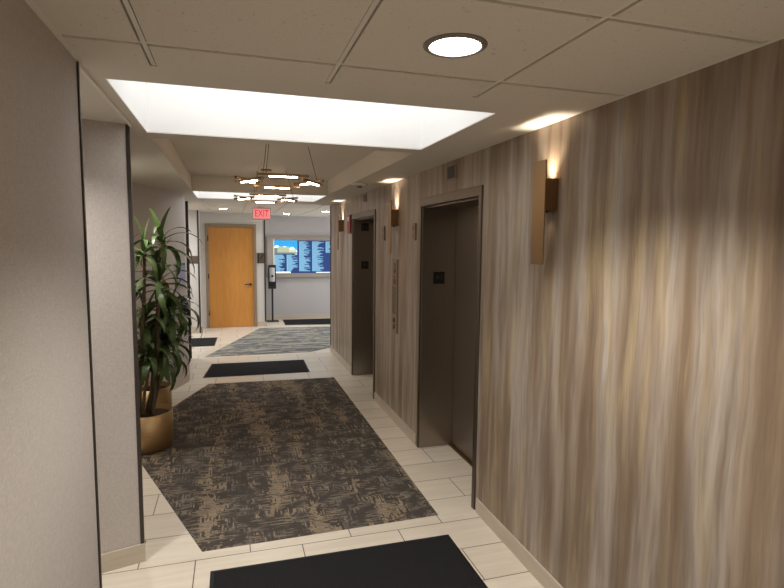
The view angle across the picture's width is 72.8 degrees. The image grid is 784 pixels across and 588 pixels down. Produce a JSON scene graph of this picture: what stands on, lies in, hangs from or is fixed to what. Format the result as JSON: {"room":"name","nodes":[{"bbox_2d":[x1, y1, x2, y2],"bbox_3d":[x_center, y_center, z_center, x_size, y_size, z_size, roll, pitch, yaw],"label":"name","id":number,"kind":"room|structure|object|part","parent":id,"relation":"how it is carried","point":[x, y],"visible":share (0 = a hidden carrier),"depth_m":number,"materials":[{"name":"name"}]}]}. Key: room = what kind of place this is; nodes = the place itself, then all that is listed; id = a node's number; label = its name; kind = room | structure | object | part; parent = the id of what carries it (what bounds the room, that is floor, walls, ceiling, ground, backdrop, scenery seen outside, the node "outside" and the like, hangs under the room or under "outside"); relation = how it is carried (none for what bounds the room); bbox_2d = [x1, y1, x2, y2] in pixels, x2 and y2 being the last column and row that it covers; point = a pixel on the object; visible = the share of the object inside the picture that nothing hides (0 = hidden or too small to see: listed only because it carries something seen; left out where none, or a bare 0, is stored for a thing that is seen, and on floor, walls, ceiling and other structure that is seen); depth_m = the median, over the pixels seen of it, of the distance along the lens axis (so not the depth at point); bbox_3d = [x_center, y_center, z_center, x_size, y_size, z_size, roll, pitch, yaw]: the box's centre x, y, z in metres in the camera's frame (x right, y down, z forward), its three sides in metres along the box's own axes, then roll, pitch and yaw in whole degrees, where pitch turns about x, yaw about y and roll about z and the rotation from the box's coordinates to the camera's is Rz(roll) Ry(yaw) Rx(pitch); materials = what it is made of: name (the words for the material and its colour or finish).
{"room":"lobby","nodes":[
{"label":"lobby","id":0,"kind":"room"},
{"bbox_2d":[0,0,188,587],"bbox_3d":[-2.277,0.360,2.232,2.109,2.391,11.700,-1,6,-17],"label":"wall","id":1,"kind":"structure","parent":0,"point":[48,520],"depth_m":1.59,"materials":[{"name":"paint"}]},
{"bbox_2d":[76,61,101,587],"bbox_3d":[-1.079,0.403,1.911,0.012,2.389,0.013,-1,6,-17],"label":"trim","id":2,"kind":"structure","parent":1,"relation":"attached to","point":[77,62],"depth_m":1.88,"materials":[{"name":"grey"}]},
{"bbox_2d":[79,62,131,126],"bbox_3d":[-1.213,-0.828,2.281,0.012,0.014,0.999,-1,6,-17],"label":"trim","id":3,"kind":"structure","parent":1,"relation":"attached to","point":[82,70],"depth_m":2.14,"materials":[{"name":"beige paint"}]},
{"bbox_2d":[125,124,144,543],"bbox_3d":[-1.387,0.259,2.871,0.018,2.289,0.021,-1,6,-17],"label":"trim","id":4,"kind":"structure","parent":1,"relation":"attached to","point":[127,128],"depth_m":2.86,"materials":[{"name":"grey"}]},
{"bbox_2d":[101,363,189,572],"bbox_3d":[-2.659,1.214,5.294,1.108,0.105,5.805,-1,6,-17],"label":"baseboard","id":5,"kind":"structure","parent":1,"relation":"attached to","point":[113,560],"depth_m":2.93,"materials":[{"name":"tile"}]},
{"bbox_2d":[176,261,185,283],"bbox_3d":[-2.598,-0.258,6.550,0.024,0.280,0.200,1,5,4],"label":"notice","id":6,"kind":"object","parent":1,"relation":"attached to","point":[182,275],"visible":0.61,"depth_m":6.56,"materials":[{"name":"white paper"}]},
{"bbox_2d":[180,298,190,311],"bbox_3d":[-2.563,0.140,6.596,0.101,0.170,0.124,1,5,4],"label":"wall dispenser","id":7,"kind":"object","parent":1,"relation":"attached to","point":[187,299],"visible":0.46,"depth_m":6.55,"materials":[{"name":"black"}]},
{"bbox_2d":[185,201,191,357],"bbox_3d":[-3.098,-0.200,8.066,0.057,2.389,0.027,-1,6,-17],"label":"trim","id":8,"kind":"structure","parent":1,"relation":"attached to","point":[186,202],"depth_m":8.04,"materials":[{"name":"grey metal"}]},
{"bbox_2d":[188,210,264,329],"bbox_3d":[-4.299,-0.485,10.940,3.275,2.391,1.480,-1,6,-17],"label":"wall","id":9,"kind":"structure","parent":0,"point":[204,217],"depth_m":10.93,"materials":[{"name":"grey paint"}]},
{"bbox_2d":[189,256,197,263],"bbox_3d":[-3.862,-0.663,10.269,0.203,0.150,0.017,-1,6,-17],"label":"plaque","id":10,"kind":"object","parent":9,"relation":"attached to","point":[194,258],"visible":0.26,"depth_m":10.28,"materials":[{"name":"brown"}]},
{"bbox_2d":[197,210,200,332],"bbox_3d":[-3.753,-0.422,10.335,0.030,2.389,0.030,-1,6,-17],"label":"trim","id":11,"kind":"structure","parent":9,"relation":"attached to","point":[197,210],"depth_m":10.32,"materials":[{"name":"grey metal"}]},
{"bbox_2d":[205,223,256,327],"bbox_3d":[-3.341,-0.372,11.071,1.010,2.160,0.102,-1,6,-17],"label":"door","id":12,"kind":"structure","parent":9,"relation":"in","point":[231,275],"depth_m":11.08,"materials":[{"name":"brown wood"}]},
{"bbox_2d":[191,314,329,332],"bbox_3d":[-2.393,0.576,11.915,7.728,0.130,1.115,-3,6,-31],"label":"baseboard","id":13,"kind":"structure","parent":9,"relation":"attached to","point":[303,316],"depth_m":12.38,"materials":[{"name":"tile"}]},
{"bbox_2d":[257,253,263,262],"bbox_3d":[-2.770,-0.758,11.222,0.145,0.220,0.013,-1,6,-17],"label":"plaque","id":14,"kind":"object","parent":9,"relation":"attached to","point":[260,256],"visible":1,"depth_m":11.21,"materials":[{"name":"brown"}]},
{"bbox_2d":[264,220,265,321],"bbox_3d":[-2.696,-0.501,11.278,0.030,2.389,0.025,-1,6,-17],"label":"trim","id":15,"kind":"structure","parent":9,"relation":"attached to","point":[264,220],"depth_m":11.27,"materials":[{"name":"grey metal"}]},
{"bbox_2d":[265,216,329,315],"bbox_3d":[-1.464,-0.619,12.638,5.715,2.391,0.150,-1,6,-17],"label":"wall","id":16,"kind":"structure","parent":0,"point":[291,295],"depth_m":12.36,"materials":[{"name":"grey paint"}]},
{"bbox_2d":[267,236,329,276],"bbox_3d":[-1.907,-0.864,12.351,1.940,0.935,0.098,-1,6,-17],"label":"display","id":17,"kind":"object","parent":16,"relation":"attached to","point":[293,256],"visible":0.77,"depth_m":12.26,"materials":[{"name":"blue"}]},
{"bbox_2d":[102,320,543,587],"bbox_3d":[-0.203,1.349,5.107,7.900,0.080,16.000,-1,6,-17],"label":"floor","id":18,"kind":"structure","parent":0,"point":[174,559],"depth_m":3.37,"materials":[{"name":"tile"}]},
{"bbox_2d":[192,337,217,346],"bbox_3d":[-3.667,0.860,9.432,1.070,0.009,0.870,-1,6,-17],"label":"floor mat","id":19,"kind":"object","parent":18,"relation":"on","point":[196,342],"visible":0.45,"depth_m":9.51,"materials":[{"name":"black carpet"}]},
{"bbox_2d":[203,360,309,377],"bbox_3d":[-1.925,1.053,7.580,1.425,0.009,0.838,-1,6,-17],"label":"floor mat","id":20,"kind":"object","parent":18,"relation":"on","point":[285,366],"visible":1,"depth_m":7.52,"materials":[{"name":"black rubber"}]},
{"bbox_2d":[205,326,329,356],"bbox_3d":[-1.673,0.835,9.926,2.302,0.004,3.450,1,5,3],"label":"carpet","id":21,"kind":"object","parent":18,"relation":"on","point":[279,340],"visible":0.65,"depth_m":9.54,"materials":[{"name":"grey carpet"}]},
{"bbox_2d":[266,265,278,321],"bbox_3d":[-2.708,-0.018,12.028,0.270,1.285,0.270,-1,6,-17],"label":"stand","id":22,"kind":"object","parent":18,"relation":"on","point":[271,268],"visible":1,"depth_m":11.96,"materials":[{"name":"black plastic"}]},
{"bbox_2d":[269,268,274,281],"bbox_3d":[-2.683,-0.433,11.908,0.122,0.315,0.104,-1,6,-17],"label":"dispenser","id":23,"kind":"object","parent":22,"relation":"on","point":[271,270],"depth_m":11.87,"materials":[{"name":"white plastic"}]},
{"bbox_2d":[142,377,437,551],"bbox_3d":[-1.314,1.306,5.003,2.241,0.004,3.830,-1,6,-17],"label":"carpet","id":24,"kind":"object","parent":18,"relation":"on","point":[245,463],"visible":0.88,"depth_m":4.22,"materials":[{"name":"carpet"}]},
{"bbox_2d":[140,403,172,454],"bbox_3d":[-2.136,1.169,4.631,0.430,0.319,0.430,-1,6,-17],"label":"planter","id":25,"kind":"object","parent":24,"relation":"on","point":[157,429],"visible":0.56,"depth_m":4.50,"materials":[{"name":"gold metal"}]},
{"bbox_2d":[134,207,202,416],"bbox_3d":[-2.023,0.142,4.631,0.645,1.790,0.790,6,7,42],"label":"dracaena","id":26,"kind":"object","parent":25,"relation":"on","point":[148,348],"visible":0.9,"depth_m":4.55,"materials":[{"name":"plant"}]},
{"bbox_3d":[-2.084,-0.331,4.437,0.450,0.646,0.496,-4,7,-39],"label":"crown","id":27,"kind":"part","parent":26,"relation":"part of","materials":[{"name":"green plant"}]},
{"bbox_3d":[-2.123,0.225,4.594,0.501,0.666,0.570,-1,6,-17],"label":"crown","id":28,"kind":"part","parent":26,"relation":"part of","materials":[{"name":"green plant"}]},
{"bbox_3d":[-2.095,0.538,4.539,0.463,0.643,0.448,1,5,4],"label":"crown","id":29,"kind":"part","parent":26,"relation":"part of","materials":[{"name":"green plant"}]},
{"bbox_3d":[-2.025,-0.141,4.588,0.510,0.728,0.639,-5,8,-45],"label":"crown","id":30,"kind":"part","parent":26,"relation":"part of","materials":[{"name":"green plant"}]},
{"bbox_3d":[-2.008,0.459,4.698,0.520,0.642,0.494,2,6,15],"label":"crown","id":31,"kind":"part","parent":26,"relation":"part of","materials":[{"name":"green plant"}]},
{"bbox_3d":[-1.947,-0.414,4.591,0.590,0.673,0.462,4,7,36],"label":"crown","id":32,"kind":"part","parent":26,"relation":"part of","materials":[{"name":"green plant"}]},
{"bbox_3d":[-1.942,0.130,4.719,0.518,0.728,0.522,2,6,15],"label":"crown","id":33,"kind":"part","parent":26,"relation":"part of","materials":[{"name":"green plant"}]},
{"bbox_2d":[142,381,171,404],"bbox_3d":[-2.443,1.091,5.370,0.410,0.329,0.410,-1,6,-17],"label":"planter","id":34,"kind":"object","parent":24,"relation":"on","point":[164,395],"visible":0.16,"depth_m":5.30,"materials":[{"name":"gold metal"}]},
{"bbox_2d":[136,300,191,389],"bbox_3d":[-2.318,0.403,5.240,0.669,1.130,0.598,-1,6,-17],"label":"dracaena","id":35,"kind":"object","parent":34,"relation":"on","point":[171,368],"visible":0.14,"depth_m":5.20,"materials":[{"name":"plant"}]},
{"bbox_3d":[-2.435,0.402,5.250,0.451,0.725,0.512,-1,6,-17],"label":"crown","id":36,"kind":"part","parent":35,"relation":"part of","materials":[{"name":"green plant"}]},
{"bbox_3d":[-2.213,0.193,5.231,0.503,0.708,0.582,-4,7,-39],"label":"crown","id":37,"kind":"part","parent":35,"relation":"part of","materials":[{"name":"green plant"}]},
{"bbox_3d":[-2.280,0.639,5.283,0.489,0.594,0.478,1,5,0],"label":"crown","id":38,"kind":"part","parent":35,"relation":"part of","materials":[{"name":"green plant"}]},
{"bbox_2d":[283,318,329,324],"bbox_3d":[-1.538,0.629,12.093,1.815,0.009,1.020,-1,6,-17],"label":"floor mat","id":39,"kind":"object","parent":18,"relation":"on","point":[326,320],"visible":0.55,"depth_m":12.03,"materials":[{"name":"black rubber"}]},
{"bbox_2d":[209,534,487,587],"bbox_3d":[-0.069,1.576,2.256,1.394,0.009,1.747,-1,6,-17],"label":"floor mat","id":40,"kind":"object","parent":18,"relation":"on","point":[436,561],"visible":1,"depth_m":2.90,"materials":[{"name":"black rubber"}]},
{"bbox_2d":[25,0,783,216],"bbox_3d":[-0.162,-1.359,4.802,7.900,0.590,15.900,-1,6,-17],"label":"ceiling","id":41,"kind":"structure","parent":0,"point":[203,87],"depth_m":1.89,"materials":[{"name":"tile"}]},
{"bbox_2d":[252,207,270,219],"bbox_3d":[-2.244,-1.387,9.144,0.320,0.216,0.058,-1,6,-17],"label":"exit sign","id":42,"kind":"object","parent":41,"relation":"hanging from","point":[261,213],"visible":0.99,"depth_m":9.12,"materials":[{"name":"red plastic"}]},
{"bbox_2d":[234,167,297,202],"bbox_3d":[-1.358,-1.174,5.739,0.676,0.338,0.604,-1,6,-17],"label":"chandelier","id":43,"kind":"object","parent":41,"relation":"hanging from","point":[293,199],"visible":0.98,"depth_m":5.67,"materials":[{"name":"brown metal"}]},
{"bbox_2d":[235,144,323,188],"bbox_3d":[-0.869,-1.016,4.118,0.676,0.338,0.604,-1,6,-17],"label":"chandelier","id":44,"kind":"object","parent":41,"relation":"hanging from","point":[241,179],"visible":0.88,"depth_m":4.02,"materials":[{"name":"brown metal"}]},
{"bbox_2d":[351,183,367,187],"bbox_3d":[-0.335,-1.105,5.436,0.170,0.041,0.170,-1,6,-17],"label":"smoke detector","id":45,"kind":"object","parent":41,"relation":"attached to","point":[358,185],"visible":1,"depth_m":5.38,"materials":[{"name":"white plastic"}]},
{"bbox_2d":[423,33,487,57],"bbox_3d":[0.193,-0.754,1.621,0.196,0.009,0.196,-1,6,-17],"label":"recessed light","id":46,"kind":"object","parent":41,"relation":"in","point":[448,45],"visible":1,"depth_m":1.61,"materials":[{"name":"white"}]},
{"bbox_2d":[331,39,783,587],"bbox_3d":[0.947,0.285,3.204,0.554,2.420,11.710,-1,6,-17],"label":"wall","id":47,"kind":"structure","parent":0,"point":[630,416],"depth_m":2.16,"materials":[{"name":"brown wood"}]},
{"bbox_2d":[330,206,330,344],"bbox_3d":[-1.004,-0.240,8.704,0.014,2.389,0.014,-1,6,-17],"label":"trim","id":48,"kind":"structure","parent":47,"relation":"attached to","point":[330,206],"depth_m":8.69,"materials":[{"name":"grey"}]},
{"bbox_2d":[337,214,343,249],"bbox_3d":[-0.748,-0.895,7.681,0.076,0.512,0.110,-1,6,-17],"label":"wall sconce","id":49,"kind":"object","parent":47,"relation":"attached to","point":[340,223],"visible":1,"depth_m":7.63,"materials":[{"name":"brown metal"}]},
{"bbox_3d":[-0.781,-0.895,7.671,0.008,0.512,0.110,-1,6,-17],"label":"plate","id":50,"kind":"part","parent":49,"relation":"part of","materials":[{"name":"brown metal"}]},
{"bbox_2d":[348,214,351,233],"bbox_3d":[-0.577,-0.946,7.183,0.034,0.260,0.180,-1,6,-17],"label":"fire alarm","id":51,"kind":"object","parent":47,"relation":"attached to","point":[350,215],"visible":1,"depth_m":7.12,"materials":[{"name":"red plastic"}]},
{"bbox_2d":[351,209,375,398],"bbox_3d":[-0.151,0.075,6.650,0.468,2.167,1.195,-1,6,-17],"label":"elevator","id":52,"kind":"object","parent":47,"relation":"attached to","point":[363,223],"visible":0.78,"depth_m":7.14,"materials":[{"name":"brown metal"}]},
{"bbox_2d":[363,194,366,202],"bbox_3d":[-0.327,-1.149,6.378,0.010,0.090,0.160,-1,6,-17],"label":"air vent","id":53,"kind":"object","parent":47,"relation":"in","point":[365,195],"visible":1,"depth_m":6.33,"materials":[{"name":"brown"}]},
{"bbox_2d":[382,226,384,239],"bbox_3d":[-0.093,-0.640,5.617,0.018,0.146,0.084,-1,6,-17],"label":"lantern","id":54,"kind":"object","parent":47,"relation":"attached to","point":[383,227],"visible":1,"depth_m":5.58,"materials":[{"name":"brown"}]},
{"bbox_2d":[387,200,398,253],"bbox_3d":[0.009,-0.650,5.175,0.076,0.512,0.110,-1,6,-17],"label":"wall sconce","id":55,"kind":"object","parent":47,"relation":"attached to","point":[392,214],"visible":1,"depth_m":5.12,"materials":[{"name":"brown metal"}]},
{"bbox_3d":[-0.024,-0.650,5.165,0.008,0.512,0.110,-1,6,-17],"label":"plate","id":56,"kind":"part","parent":55,"relation":"part of","materials":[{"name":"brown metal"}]},
{"bbox_2d":[391,259,397,333],"bbox_3d":[0.023,0.020,5.265,0.022,0.730,0.170,-1,6,-17],"label":"panel","id":57,"kind":"object","parent":47,"relation":"attached to","point":[394,261],"visible":1,"depth_m":5.24,"materials":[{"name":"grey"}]},
{"bbox_2d":[412,223,416,239],"bbox_3d":[0.194,-0.547,4.669,0.018,0.146,0.084,-1,6,-17],"label":"lantern","id":58,"kind":"object","parent":47,"relation":"attached to","point":[414,225],"visible":1,"depth_m":4.64,"materials":[{"name":"brown"}]},
{"bbox_2d":[330,345,562,587],"bbox_3d":[0.665,1.446,3.233,0.012,0.098,11.710,-1,6,-17],"label":"baseboard","id":59,"kind":"structure","parent":47,"relation":"attached to","point":[524,556],"depth_m":3.22,"materials":[{"name":"tile"}]},
{"bbox_2d":[416,185,483,509],"bbox_3d":[0.615,0.323,4.115,0.468,2.167,1.175,-1,6,-17],"label":"elevator","id":60,"kind":"object","parent":47,"relation":"attached to","point":[450,232],"visible":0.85,"depth_m":4.55,"materials":[{"name":"brown metal"}]},
{"bbox_3d":[0.694,1.392,4.252,0.075,0.013,1.075,-1,6,-17],"label":"door sill","id":61,"kind":"part","parent":60,"relation":"part of","materials":[{"name":"beige tile"}]},
{"bbox_3d":[0.713,0.353,4.152,0.030,2.078,1.078,-1,6,-17],"label":"door panel","id":62,"kind":"part","parent":60,"relation":"part of","materials":[{"name":"brown metal"}]},
{"bbox_2d":[446,163,456,180],"bbox_3d":[0.432,-0.885,3.868,0.010,0.105,0.170,-1,6,-17],"label":"air vent","id":63,"kind":"object","parent":47,"relation":"in","point":[452,169],"visible":1,"depth_m":3.85,"materials":[{"name":"brown"}]},
{"bbox_2d":[530,159,558,264],"bbox_3d":[0.766,-0.405,2.668,0.076,0.512,0.110,-1,6,-17],"label":"wall sconce","id":64,"kind":"object","parent":47,"relation":"attached to","point":[545,190],"visible":1,"depth_m":2.63,"materials":[{"name":"brown metal"}]},
{"bbox_3d":[0.734,-0.405,2.658,0.008,0.512,0.110,-1,6,-17],"label":"plate","id":65,"kind":"part","parent":64,"relation":"part of","materials":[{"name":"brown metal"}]}
]}

